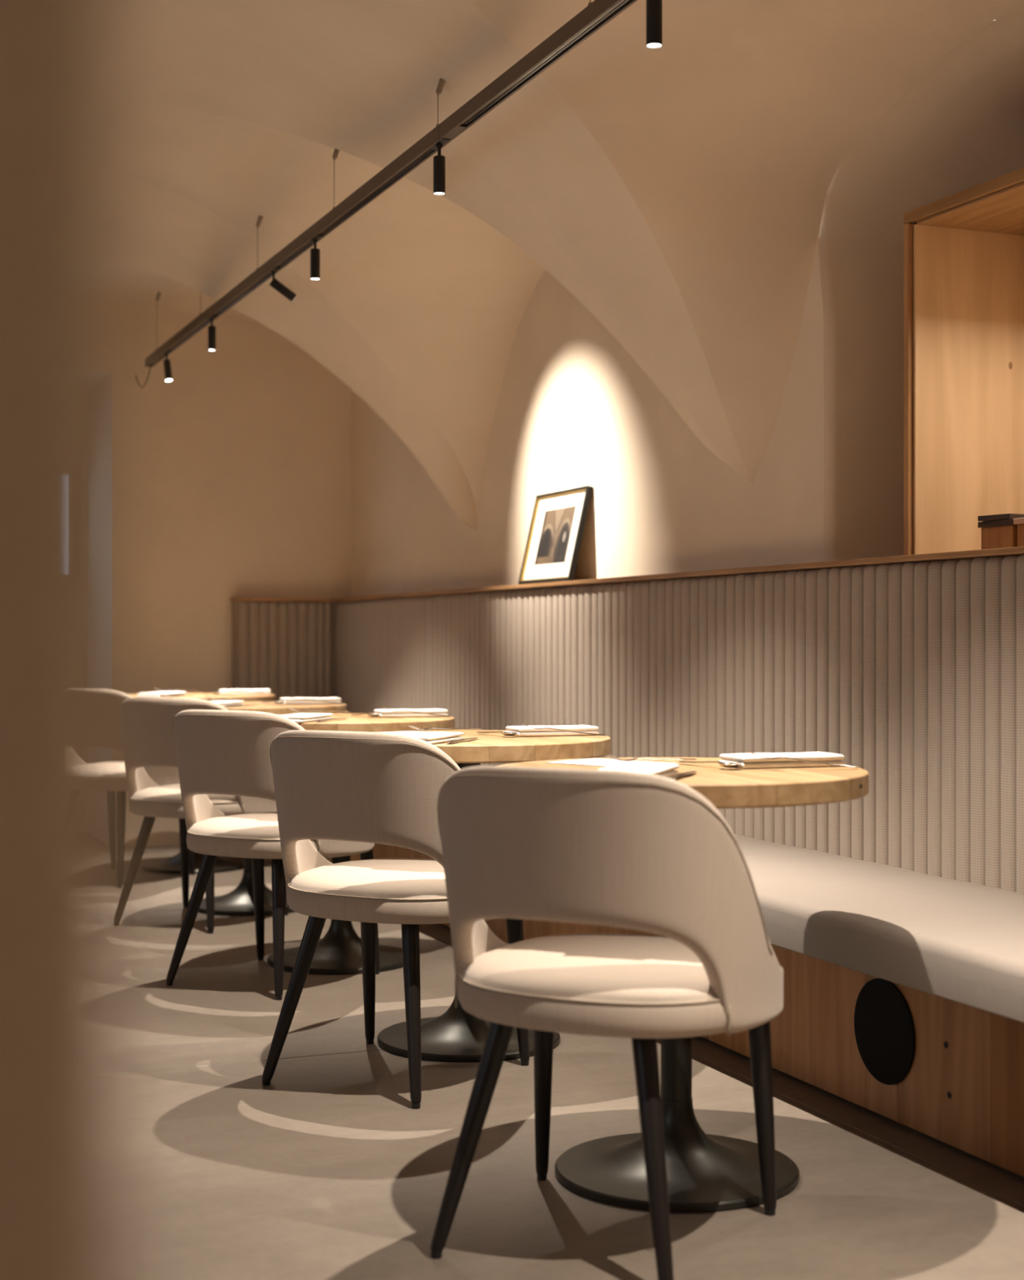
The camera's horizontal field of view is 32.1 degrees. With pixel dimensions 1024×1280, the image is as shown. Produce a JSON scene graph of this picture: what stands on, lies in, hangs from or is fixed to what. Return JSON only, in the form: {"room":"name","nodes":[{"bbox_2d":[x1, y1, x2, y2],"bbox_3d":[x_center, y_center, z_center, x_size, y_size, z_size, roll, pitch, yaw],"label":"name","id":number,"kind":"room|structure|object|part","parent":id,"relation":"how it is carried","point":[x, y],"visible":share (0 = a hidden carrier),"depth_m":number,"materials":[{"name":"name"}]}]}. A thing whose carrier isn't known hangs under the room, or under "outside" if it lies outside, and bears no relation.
{"room":"restaurant dining room","nodes":[
{"label":"restaurant dining room","id":0,"kind":"room"},
{"bbox_2d":[0,0,116,1279],"bbox_3d":[-1.052,-0.370,-0.010,2.043,2.720,0.268,0,0,-22],"label":"wall partition","id":1,"kind":"structure","parent":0,"point":[58,58],"depth_m":0.25,"materials":[{"name":"paint"}]},
{"bbox_2d":[116,306,351,847],"bbox_3d":[-3.120,-0.450,8.490,5.200,2.920,0.980,0,0,-22],"label":"wall","id":2,"kind":"structure","parent":0,"point":[234,471],"depth_m":8.64,"materials":[{"name":"paint"}]},
{"bbox_2d":[116,0,1023,529],"bbox_3d":[-0.913,-1.090,3.048,4.600,1.280,10.765,0,0,-22],"label":"ceiling","id":3,"kind":"structure","parent":0,"point":[677,190],"depth_m":4.93,"materials":[{"name":"paint"}]},
{"bbox_2d":[125,0,637,387],"bbox_3d":[0.030,-1.393,3.980,0.090,0.399,9.753,0,0,-22],"label":"track","id":4,"kind":"object","parent":3,"relation":"hanging from","point":[597,13],"visible":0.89,"depth_m":4.69,"materials":[{"name":"brown metal"}]},
{"bbox_2d":[163,350,172,382],"bbox_3d":[-1.534,-1.215,7.912,0.036,0.133,0.100,0,0,-22],"label":"track spotlight","id":5,"kind":"object","parent":4,"relation":"attached to","point":[167,367],"visible":1,"depth_m":7.89,"materials":[{"name":"black metal"}]},
{"bbox_2d":[207,315,217,351],"bbox_3d":[-1.193,-1.216,7.064,0.031,0.130,0.100,0,0,-22],"label":"track spotlight","id":6,"kind":"object","parent":4,"relation":"attached to","point":[211,329],"visible":1,"depth_m":7.05,"materials":[{"name":"black metal"}]},
{"bbox_3d":[-1.193,-1.260,7.064,0.018,0.035,0.018,0,0,-22],"label":"stem","id":7,"kind":"part","parent":6,"relation":"part of","materials":[{"name":"black metal"}]},
{"bbox_2d":[267,266,297,302],"bbox_3d":[-0.796,-1.228,6.172,0.094,0.107,0.100,0,0,-22],"label":"track spotlight","id":8,"kind":"object","parent":4,"relation":"attached to","point":[276,284],"visible":1,"depth_m":6.16,"materials":[{"name":"black metal"}]},
{"bbox_3d":[-0.826,-1.260,6.160,0.018,0.035,0.018,0,0,-22],"label":"stem","id":9,"kind":"part","parent":8,"relation":"part of","materials":[{"name":"black metal"}]},
{"bbox_2d":[308,235,323,279],"bbox_3d":[-0.628,-1.216,5.672,0.031,0.130,0.100,0,0,-22],"label":"track spotlight","id":10,"kind":"object","parent":4,"relation":"attached to","point":[314,252],"visible":1,"depth_m":5.66,"materials":[{"name":"black metal"}]},
{"bbox_3d":[-0.628,-1.260,5.672,0.018,0.035,0.018,0,0,-22],"label":"stem","id":11,"kind":"part","parent":10,"relation":"part of","materials":[{"name":"black metal"}]},
{"bbox_2d":[429,137,449,195],"bbox_3d":[-0.188,-1.216,4.586,0.031,0.130,0.100,0,0,-22],"label":"track spotlight","id":12,"kind":"object","parent":4,"relation":"attached to","point":[439,161],"visible":1,"depth_m":4.57,"materials":[{"name":"black metal"}]},
{"bbox_3d":[-0.188,-1.260,4.586,0.018,0.035,0.018,0,0,-22],"label":"stem","id":13,"kind":"part","parent":12,"relation":"part of","materials":[{"name":"black metal"}]},
{"bbox_2d":[646,0,662,48],"bbox_3d":[0.276,-1.216,3.444,0.031,0.130,0.100,0,0,-22],"label":"track spotlight","id":14,"kind":"object","parent":4,"relation":"attached to","point":[654,7],"visible":1,"depth_m":3.43,"materials":[{"name":"black metal"}]},
{"bbox_2d":[116,844,1023,1279],"bbox_3d":[-1.043,1.050,3.370,5.200,0.120,12.230,0,0,-22],"label":"floor","id":15,"kind":"structure","parent":0,"point":[328,1169],"depth_m":3.42,"materials":[{"name":"beige concrete"}]},
{"bbox_2d":[116,690,195,888],"bbox_3d":[-1.626,0.592,7.377,0.547,0.795,0.546,0,0,28],"label":"dining chair","id":16,"kind":"object","parent":15,"relation":"on","point":[161,775],"visible":0.14,"depth_m":7.17,"materials":[{"name":"beige fabric"}]},
{"bbox_3d":[-1.582,0.795,7.174,0.039,0.372,0.154,0,0,-11],"label":"leg","id":17,"kind":"part","parent":16,"relation":"part of","materials":[{"name":"black wood"}]},
{"bbox_3d":[-1.615,0.560,7.399,0.516,0.099,0.496,0,0,28],"label":"seat","id":18,"kind":"part","parent":16,"relation":"part of","materials":[{"name":"beige fabric"}]},
{"bbox_3d":[-1.648,0.403,7.336,0.546,0.420,0.452,0,0,28],"label":"backrest","id":19,"kind":"part","parent":16,"relation":"part of","materials":[{"name":"beige fabric"}]},
{"bbox_3d":[-1.365,0.796,7.479,0.042,0.365,0.066,0,0,28],"label":"leg","id":20,"kind":"part","parent":16,"relation":"part of","materials":[{"name":"black wood"}]},
{"bbox_2d":[126,693,275,874],"bbox_3d":[-1.385,0.615,7.737,0.699,0.750,0.700,0,0,-19],"label":"bistro table","id":21,"kind":"object","parent":15,"relation":"on","point":[172,865],"visible":0.26,"depth_m":7.63,"materials":[{"name":"brown wood"}]},
{"bbox_2d":[136,691,186,697],"bbox_3d":[-1.483,0.230,7.522,0.113,0.019,0.227,0,0,18],"label":"napkin","id":22,"kind":"object","parent":21,"relation":"on","point":[158,694],"visible":0.94,"depth_m":7.44,"materials":[{"name":"white fabric"}]},
{"bbox_2d":[153,687,198,690],"bbox_3d":[-1.437,0.210,7.604,0.210,0.018,0.024,0,0,-39],"label":"fork","id":23,"kind":"object","parent":22,"relation":"on","point":[153,687],"visible":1,"depth_m":7.60,"materials":[{"name":"silver metal"}]},
{"bbox_2d":[169,694,194,697],"bbox_3d":[-1.392,0.235,7.537,0.018,0.007,0.213,0,0,19],"label":"knife","id":24,"kind":"object","parent":21,"relation":"on","point":[176,695],"visible":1,"depth_m":7.49,"materials":[{"name":"silver metal"}]},
{"bbox_2d":[207,692,221,694],"bbox_3d":[-1.318,0.232,7.796,0.036,0.010,0.196,0,0,-28],"label":"spoon","id":25,"kind":"object","parent":21,"relation":"on","point":[215,693],"visible":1,"depth_m":7.72,"materials":[{"name":"silver metal"}]},
{"bbox_2d":[218,688,271,694],"bbox_3d":[-1.177,0.228,7.818,0.215,0.023,0.105,0,0,-16],"label":"napkin","id":26,"kind":"object","parent":21,"relation":"on","point":[224,691],"visible":0.93,"depth_m":7.77,"materials":[{"name":"white fabric"}]},
{"bbox_2d":[223,687,271,694],"bbox_3d":[-1.150,0.221,7.725,0.208,0.033,0.024,0,0,-8],"label":"fork","id":27,"kind":"object","parent":21,"relation":"on","point":[224,687],"visible":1,"depth_m":7.72,"materials":[{"name":"silver metal"}]},
{"bbox_2d":[116,697,288,933],"bbox_3d":[-1.087,0.592,6.266,0.547,0.795,0.546,0,0,25],"label":"dining chair","id":28,"kind":"object","parent":15,"relation":"on","point":[146,723],"visible":0.54,"depth_m":6.08,"materials":[{"name":"beige fabric"}]},
{"bbox_3d":[-1.317,0.796,6.199,0.149,0.371,0.039,0,0,-26],"label":"leg","id":29,"kind":"part","parent":28,"relation":"part of","materials":[{"name":"black wood"}]},
{"bbox_3d":[-1.204,0.796,6.552,0.039,0.367,0.091,0,0,1],"label":"leg","id":30,"kind":"part","parent":28,"relation":"part of","materials":[{"name":"black wood"}]},
{"bbox_3d":[-1.077,0.560,6.288,0.516,0.099,0.496,0,0,25],"label":"seat","id":31,"kind":"part","parent":28,"relation":"part of","materials":[{"name":"beige fabric"}]},
{"bbox_3d":[-1.107,0.403,6.223,0.546,0.420,0.452,0,0,25],"label":"backrest","id":32,"kind":"part","parent":28,"relation":"part of","materials":[{"name":"beige fabric"}]},
{"bbox_3d":[-1.032,0.795,6.064,0.039,0.372,0.154,0,0,-14],"label":"leg","id":33,"kind":"part","parent":28,"relation":"part of","materials":[{"name":"black wood"}]},
{"bbox_3d":[-0.832,0.796,6.381,0.042,0.365,0.066,0,0,25],"label":"leg","id":34,"kind":"part","parent":28,"relation":"part of","materials":[{"name":"black wood"}]},
{"bbox_2d":[198,701,346,915],"bbox_3d":[-0.966,0.615,6.599,0.699,0.750,0.700,0,0,-19],"label":"bistro table","id":35,"kind":"object","parent":15,"relation":"on","point":[240,901],"visible":0.43,"depth_m":6.48,"materials":[{"name":"brown wood"}]},
{"bbox_2d":[211,700,244,706],"bbox_3d":[-1.062,0.230,6.384,0.113,0.019,0.227,0,0,18],"label":"napkin","id":36,"kind":"object","parent":35,"relation":"on","point":[223,703],"visible":0.39,"depth_m":6.38,"materials":[{"name":"white fabric"}]},
{"bbox_2d":[204,695,257,699],"bbox_3d":[-1.019,0.210,6.468,0.210,0.018,0.024,0,0,-39],"label":"fork","id":37,"kind":"object","parent":36,"relation":"on","point":[205,695],"visible":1,"depth_m":6.46,"materials":[{"name":"silver metal"}]},
{"bbox_2d":[225,704,251,706],"bbox_3d":[-0.976,0.235,6.399,0.018,0.007,0.213,0,0,20],"label":"knife","id":38,"kind":"object","parent":35,"relation":"on","point":[233,705],"visible":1,"depth_m":6.35,"materials":[{"name":"silver metal"}]},
{"bbox_2d":[262,700,284,703],"bbox_3d":[-0.900,0.232,6.658,0.036,0.010,0.196,0,0,-28],"label":"spoon","id":39,"kind":"object","parent":35,"relation":"on","point":[275,701],"visible":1,"depth_m":6.58,"materials":[{"name":"silver metal"}]},
{"bbox_2d":[280,697,342,704],"bbox_3d":[-0.758,0.228,6.677,0.215,0.023,0.105,0,0,-18],"label":"napkin","id":40,"kind":"object","parent":35,"relation":"on","point":[289,700],"visible":0.9,"depth_m":6.63,"materials":[{"name":"white fabric"}]},
{"bbox_2d":[286,695,342,703],"bbox_3d":[-0.732,0.221,6.587,0.208,0.033,0.024,0,0,-8],"label":"fork","id":41,"kind":"object","parent":35,"relation":"on","point":[286,695],"visible":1,"depth_m":6.58,"materials":[{"name":"silver metal"}]},
{"bbox_2d":[166,709,380,999],"bbox_3d":[-0.687,0.592,5.165,0.547,0.795,0.546,0,0,30],"label":"dining chair","id":42,"kind":"object","parent":15,"relation":"on","point":[219,752],"visible":0.65,"depth_m":4.97,"materials":[{"name":"beige fabric"}]},
{"bbox_3d":[-0.922,0.796,5.121,0.149,0.371,0.039,0,0,-21],"label":"leg","id":43,"kind":"part","parent":42,"relation":"part of","materials":[{"name":"black wood"}]},
{"bbox_3d":[-0.674,0.560,5.186,0.516,0.099,0.496,0,0,30],"label":"seat","id":44,"kind":"part","parent":42,"relation":"part of","materials":[{"name":"beige fabric"}]},
{"bbox_3d":[-0.780,0.796,5.461,0.039,0.367,0.091,0,0,-4],"label":"leg","id":45,"kind":"part","parent":42,"relation":"part of","materials":[{"name":"black wood"}]},
{"bbox_3d":[-0.710,0.403,5.125,0.546,0.420,0.452,0,0,30],"label":"backrest","id":46,"kind":"part","parent":42,"relation":"part of","materials":[{"name":"beige fabric"}]},
{"bbox_3d":[-0.651,0.795,4.960,0.039,0.372,0.154,0,0,-8],"label":"leg","id":47,"kind":"part","parent":42,"relation":"part of","materials":[{"name":"black wood"}]},
{"bbox_3d":[-0.422,0.796,5.255,0.042,0.365,0.066,0,0,30],"label":"leg","id":48,"kind":"part","parent":42,"relation":"part of","materials":[{"name":"black wood"}]},
{"bbox_2d":[267,713,454,974],"bbox_3d":[-0.526,0.615,5.480,0.699,0.750,0.700,0,0,-20],"label":"bistro table","id":49,"kind":"object","parent":15,"relation":"on","point":[339,952],"visible":0.48,"depth_m":5.36,"materials":[{"name":"brown wood"}]},
{"bbox_2d":[280,712,333,722],"bbox_3d":[-0.627,0.230,5.257,0.113,0.019,0.228,0,0,18],"label":"napkin","id":50,"kind":"object","parent":49,"relation":"on","point":[302,717],"visible":0.66,"depth_m":5.21,"materials":[{"name":"white fabric"}]},
{"bbox_2d":[288,707,349,711],"bbox_3d":[-0.579,0.210,5.349,0.210,0.018,0.024,0,0,-39],"label":"fork","id":51,"kind":"object","parent":50,"relation":"on","point":[288,708],"visible":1,"depth_m":5.34,"materials":[{"name":"silver metal"}]},
{"bbox_2d":[315,717,346,721],"bbox_3d":[-0.535,0.235,5.280,0.018,0.007,0.213,0,0,19],"label":"knife","id":52,"kind":"object","parent":49,"relation":"on","point":[324,719],"visible":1,"depth_m":5.23,"materials":[{"name":"silver metal"}]},
{"bbox_2d":[351,713,379,716],"bbox_3d":[-0.460,0.232,5.539,0.036,0.010,0.196,0,0,-28],"label":"spoon","id":53,"kind":"object","parent":49,"relation":"on","point":[368,714],"visible":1,"depth_m":5.47,"materials":[{"name":"silver metal"}]},
{"bbox_2d":[373,708,448,717],"bbox_3d":[-0.317,0.228,5.557,0.215,0.023,0.105,0,0,-18],"label":"napkin","id":54,"kind":"object","parent":49,"relation":"on","point":[383,713],"visible":0.84,"depth_m":5.51,"materials":[{"name":"white fabric"}]},
{"bbox_2d":[382,706,451,716],"bbox_3d":[-0.292,0.221,5.468,0.208,0.033,0.024,0,0,-8],"label":"fork","id":55,"kind":"object","parent":49,"relation":"on","point":[383,706],"visible":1,"depth_m":5.47,"materials":[{"name":"silver metal"}]},
{"bbox_2d":[262,729,529,1109],"bbox_3d":[-0.252,0.592,4.030,0.547,0.795,0.546,0,0,29],"label":"dining chair","id":56,"kind":"object","parent":15,"relation":"on","point":[379,788],"visible":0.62,"depth_m":3.82,"materials":[{"name":"beige fabric"}]},
{"bbox_3d":[-0.487,0.796,3.982,0.149,0.371,0.039,0,0,-22],"label":"leg","id":57,"kind":"part","parent":56,"relation":"part of","materials":[{"name":"black wood"}]},
{"bbox_3d":[-0.240,0.560,4.051,0.516,0.099,0.496,0,0,29],"label":"seat","id":58,"kind":"part","parent":56,"relation":"part of","materials":[{"name":"beige fabric"}]},
{"bbox_3d":[-0.351,0.796,4.325,0.039,0.367,0.091,0,0,-5],"label":"leg","id":59,"kind":"part","parent":56,"relation":"part of","materials":[{"name":"black wood"}]},
{"bbox_3d":[-0.275,0.403,3.989,0.546,0.420,0.452,0,0,29],"label":"backrest","id":60,"kind":"part","parent":56,"relation":"part of","materials":[{"name":"beige fabric"}]},
{"bbox_3d":[-0.213,0.795,3.825,0.039,0.372,0.154,0,0,-9],"label":"leg","id":61,"kind":"part","parent":56,"relation":"part of","materials":[{"name":"black wood"}]},
{"bbox_3d":[0.011,0.796,4.125,0.042,0.365,0.066,0,0,29],"label":"leg","id":62,"kind":"part","parent":56,"relation":"part of","materials":[{"name":"black wood"}]},
{"bbox_2d":[377,729,610,1062],"bbox_3d":[-0.107,0.615,4.389,0.699,0.750,0.700,0,0,-20],"label":"bistro table","id":63,"kind":"object","parent":15,"relation":"on","point":[457,1035],"visible":0.52,"depth_m":4.24,"materials":[{"name":"brown wood"}]},
{"bbox_2d":[383,730,466,734],"bbox_3d":[-0.246,0.239,4.532,0.210,0.002,0.150,0,0,43],"label":"menu sheet","id":64,"kind":"object","parent":63,"relation":"on","point":[406,731],"visible":0.34,"depth_m":4.57,"materials":[{"name":"white paper"}]},
{"bbox_2d":[404,731,464,743],"bbox_3d":[-0.206,0.230,4.168,0.113,0.019,0.228,0,0,20],"label":"napkin","id":65,"kind":"object","parent":63,"relation":"on","point":[432,737],"visible":0.61,"depth_m":4.16,"materials":[{"name":"white fabric"}]},
{"bbox_2d":[408,725,481,729],"bbox_3d":[-0.158,0.210,4.255,0.210,0.018,0.024,0,0,-39],"label":"fork","id":66,"kind":"object","parent":65,"relation":"on","point":[412,726],"visible":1,"depth_m":4.25,"materials":[{"name":"silver metal"}]},
{"bbox_2d":[445,737,475,743],"bbox_3d":[-0.115,0.235,4.189,0.018,0.007,0.213,0,0,17],"label":"knife","id":67,"kind":"object","parent":63,"relation":"on","point":[457,740],"visible":1,"depth_m":4.13,"materials":[{"name":"silver metal"}]},
{"bbox_2d":[476,731,517,736],"bbox_3d":[-0.040,0.232,4.448,0.036,0.010,0.196,0,0,-28],"label":"spoon","id":68,"kind":"object","parent":63,"relation":"on","point":[504,733],"visible":1,"depth_m":4.40,"materials":[{"name":"silver metal"}]},
{"bbox_2d":[506,724,599,736],"bbox_3d":[0.100,0.228,4.472,0.215,0.023,0.105,0,0,-20],"label":"napkin","id":69,"kind":"object","parent":63,"relation":"on","point":[522,731],"visible":0.86,"depth_m":4.43,"materials":[{"name":"white fabric"}]},
{"bbox_2d":[521,723,605,736],"bbox_3d":[0.128,0.221,4.377,0.208,0.033,0.024,0,0,-8],"label":"fork","id":70,"kind":"object","parent":63,"relation":"on","point":[522,723],"visible":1,"depth_m":4.38,"materials":[{"name":"silver metal"}]},
{"bbox_2d":[430,765,783,1279],"bbox_3d":[0.169,0.592,2.938,0.547,0.795,0.546,0,0,26],"label":"dining chair","id":71,"kind":"object","parent":15,"relation":"on","point":[647,852],"visible":1,"depth_m":2.73,"materials":[{"name":"beige fabric"}]},
{"bbox_3d":[-0.063,0.796,2.878,0.149,0.371,0.039,0,0,-25],"label":"leg","id":72,"kind":"part","parent":71,"relation":"part of","materials":[{"name":"black wood"}]},
{"bbox_3d":[0.059,0.796,3.228,0.039,0.367,0.091,0,0,3],"label":"leg","id":73,"kind":"part","parent":71,"relation":"part of","materials":[{"name":"black wood"}]},
{"bbox_3d":[0.180,0.560,2.960,0.516,0.099,0.496,0,0,26],"label":"seat","id":74,"kind":"part","parent":71,"relation":"part of","materials":[{"name":"beige fabric"}]},
{"bbox_3d":[0.148,0.403,2.897,0.546,0.420,0.452,0,0,26],"label":"backrest","id":75,"kind":"part","parent":71,"relation":"part of","materials":[{"name":"beige fabric"}]},
{"bbox_3d":[0.219,0.795,2.736,0.039,0.372,0.154,0,0,-12],"label":"leg","id":76,"kind":"part","parent":71,"relation":"part of","materials":[{"name":"black wood"}]},
{"bbox_3d":[0.427,0.796,3.048,0.042,0.365,0.066,0,0,26],"label":"leg","id":77,"kind":"part","parent":71,"relation":"part of","materials":[{"name":"black wood"}]},
{"bbox_2d":[231,546,1023,1177],"bbox_3d":[0.337,0.394,5.153,0.700,1.192,7.798,0,0,-22],"label":"banquette","id":78,"kind":"object","parent":15,"relation":"on","point":[893,915],"visible":0.74,"depth_m":4.33,"materials":[{"name":"beige fabric"}]},
{"bbox_3d":[-1.131,-0.195,8.700,0.474,0.014,0.122,0,0,-22],"label":"rail","id":79,"kind":"part","parent":78,"relation":"part of","materials":[{"name":"brown wood"}]},
{"bbox_3d":[-1.108,0.391,8.724,0.522,1.158,0.093,0,0,-22],"label":"panel","id":80,"kind":"part","parent":78,"relation":"part of","materials":[{"name":"beige fabric"}]},
{"bbox_2d":[518,485,592,584],"bbox_3d":[0.152,-0.372,6.413,0.093,0.337,0.465,0,0,-22],"label":"framed picture","id":81,"kind":"object","parent":78,"relation":"on","point":[558,520],"visible":1,"depth_m":6.40,"materials":[{"name":"black"}]},
{"bbox_2d":[534,506,576,564],"bbox_3d":[0.154,-0.375,6.413,0.001,0.205,0.275,14,-5,-22],"label":"photograph","id":82,"kind":"object","parent":81,"relation":"attached to","point":[556,531],"depth_m":6.41},
{"bbox_3d":[0.596,-0.195,5.259,0.139,0.014,7.798,0,0,-22],"label":"rail","id":83,"kind":"part","parent":78,"relation":"part of","materials":[{"name":"brown wood"}]},
{"bbox_3d":[0.621,0.231,5.268,0.083,0.838,7.797,0,0,-22],"label":"panel","id":84,"kind":"part","parent":78,"relation":"part of","materials":[{"name":"brown wood"}]},
{"bbox_2d":[733,834,1023,1022],"bbox_3d":[0.309,0.589,5.084,0.598,0.106,7.690,0,0,-22],"label":"seat cushion","id":85,"kind":"object","parent":78,"relation":"on","point":[953,931],"depth_m":3.57,"materials":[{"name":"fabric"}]},
{"bbox_2d":[854,977,915,1084],"bbox_3d":[0.763,0.802,3.644,0.006,0.214,0.214,0,0,-22],"label":"grille","id":86,"kind":"object","parent":78,"relation":"attached to","point":[885,1010],"depth_m":3.64,"materials":[{"name":"black"}]},
{"bbox_2d":[498,756,869,1212],"bbox_3d":[0.305,0.615,3.295,0.699,0.750,0.700,0,0,-17],"label":"bistro table","id":87,"kind":"object","parent":15,"relation":"on","point":[706,1172],"visible":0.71,"depth_m":3.20,"materials":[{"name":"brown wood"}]},
{"bbox_2d":[546,758,678,766],"bbox_3d":[0.193,0.239,3.450,0.210,0.002,0.150,0,0,43],"label":"menu sheet","id":88,"kind":"object","parent":87,"relation":"on","point":[592,762],"visible":0.73,"depth_m":3.46,"materials":[{"name":"white paper"}]},
{"bbox_2d":[596,763,679,777],"bbox_3d":[0.206,0.230,3.073,0.113,0.019,0.227,0,0,20],"label":"napkin","id":89,"kind":"object","parent":87,"relation":"on","point":[663,770],"visible":0.53,"depth_m":3.09,"materials":[{"name":"white fabric"}]},
{"bbox_2d":[605,755,697,761],"bbox_3d":[0.252,0.210,3.165,0.210,0.018,0.024,0,0,-39],"label":"fork","id":90,"kind":"object","parent":89,"relation":"on","point":[614,757],"visible":1,"depth_m":3.15,"materials":[{"name":"silver metal"}]},
{"bbox_2d":[666,770,696,779],"bbox_3d":[0.295,0.235,3.095,0.018,0.007,0.213,0,0,19],"label":"knife","id":91,"kind":"object","parent":87,"relation":"on","point":[677,775],"visible":0.81,"depth_m":3.06,"materials":[{"name":"silver metal"}]},
{"bbox_2d":[678,760,742,768],"bbox_3d":[0.371,0.232,3.354,0.036,0.010,0.196,0,0,-28],"label":"spoon","id":92,"kind":"object","parent":87,"relation":"on","point":[730,765],"visible":1,"depth_m":3.31,"materials":[{"name":"silver metal"}]},
{"bbox_2d":[718,751,845,768],"bbox_3d":[0.512,0.228,3.377,0.215,0.023,0.105,0,0,-20],"label":"napkin","id":93,"kind":"object","parent":87,"relation":"on","point":[748,761],"visible":0.87,"depth_m":3.34,"materials":[{"name":"white fabric"}]},
{"bbox_2d":[747,751,858,768],"bbox_3d":[0.539,0.221,3.283,0.208,0.033,0.024,0,0,-8],"label":"fork","id":94,"kind":"object","parent":87,"relation":"on","point":[807,761],"visible":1,"depth_m":3.28,"materials":[{"name":"silver metal"}]},
{"bbox_2d":[351,240,823,597],"bbox_3d":[1.490,-0.281,3.977,0.550,2.582,10.850,0,0,-22],"label":"wall","id":95,"kind":"structure","parent":0,"point":[575,409],"depth_m":6.23,"materials":[{"name":"paint"}]},
{"bbox_2d":[817,9,1023,561],"bbox_3d":[1.342,-0.812,4.232,0.471,1.264,1.535,0,0,-22],"label":"wall niche","id":96,"kind":"object","parent":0,"point":[960,126],"visible":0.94,"depth_m":4.83,"materials":[{"name":"paint"}]},
{"bbox_2d":[903,167,1023,555],"bbox_3d":[1.367,-0.636,4.122,0.432,0.897,1.012,0,0,-22],"label":"wall niche","id":97,"kind":"object","parent":96,"relation":"in","point":[964,250],"visible":0.8,"depth_m":4.53,"materials":[{"name":"brown wood"}]},
{"bbox_3d":[1.184,-0.629,4.583,0.400,0.853,0.021,0,0,-22],"label":"panel","id":98,"kind":"part","parent":97,"relation":"part of","materials":[{"name":"brown wood"}]},
{"bbox_3d":[1.371,-1.071,4.124,0.400,0.028,1.012,0,0,-22],"label":"panel","id":99,"kind":"part","parent":97,"relation":"part of","materials":[{"name":"brown wood"}]},
{"bbox_2d":[981,524,1017,549],"bbox_3d":[1.212,-0.239,4.316,0.084,0.072,0.123,0,0,-22],"label":"wood block","id":100,"kind":"object","parent":97,"relation":"on","point":[1003,536],"visible":0.56,"depth_m":4.29,"materials":[{"name":"brown wood"}]},
{"bbox_2d":[977,518,1013,528],"bbox_3d":[1.215,-0.282,4.315,0.104,0.014,0.135,0,0,-22],"label":"board","id":101,"kind":"object","parent":100,"relation":"on","point":[1010,522],"visible":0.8,"depth_m":4.29,"materials":[{"name":"brown wood"}]},
{"bbox_2d":[977,513,1023,521],"bbox_3d":[1.206,-0.296,4.315,0.104,0.012,0.104,0,0,-31],"label":"board","id":102,"kind":"object","parent":101,"relation":"on","point":[1006,516],"depth_m":4.27,"materials":[{"name":"brown wood"}]},
{"bbox_2d":[1017,524,1023,546],"bbox_3d":[1.266,-0.239,4.181,0.084,0.072,0.136,0,0,-22],"label":"wood block","id":103,"kind":"object","parent":97,"relation":"on","point":[1020,526],"visible":0.55,"depth_m":4.22,"materials":[{"name":"brown wood"}]},
{"bbox_2d":[1013,517,1023,524],"bbox_3d":[1.267,-0.282,4.188,0.103,0.014,0.138,0,0,-22],"label":"board","id":104,"kind":"object","parent":103,"relation":"on","point":[1016,521],"visible":1,"depth_m":4.21,"materials":[{"name":"beige wood"}]}
]}

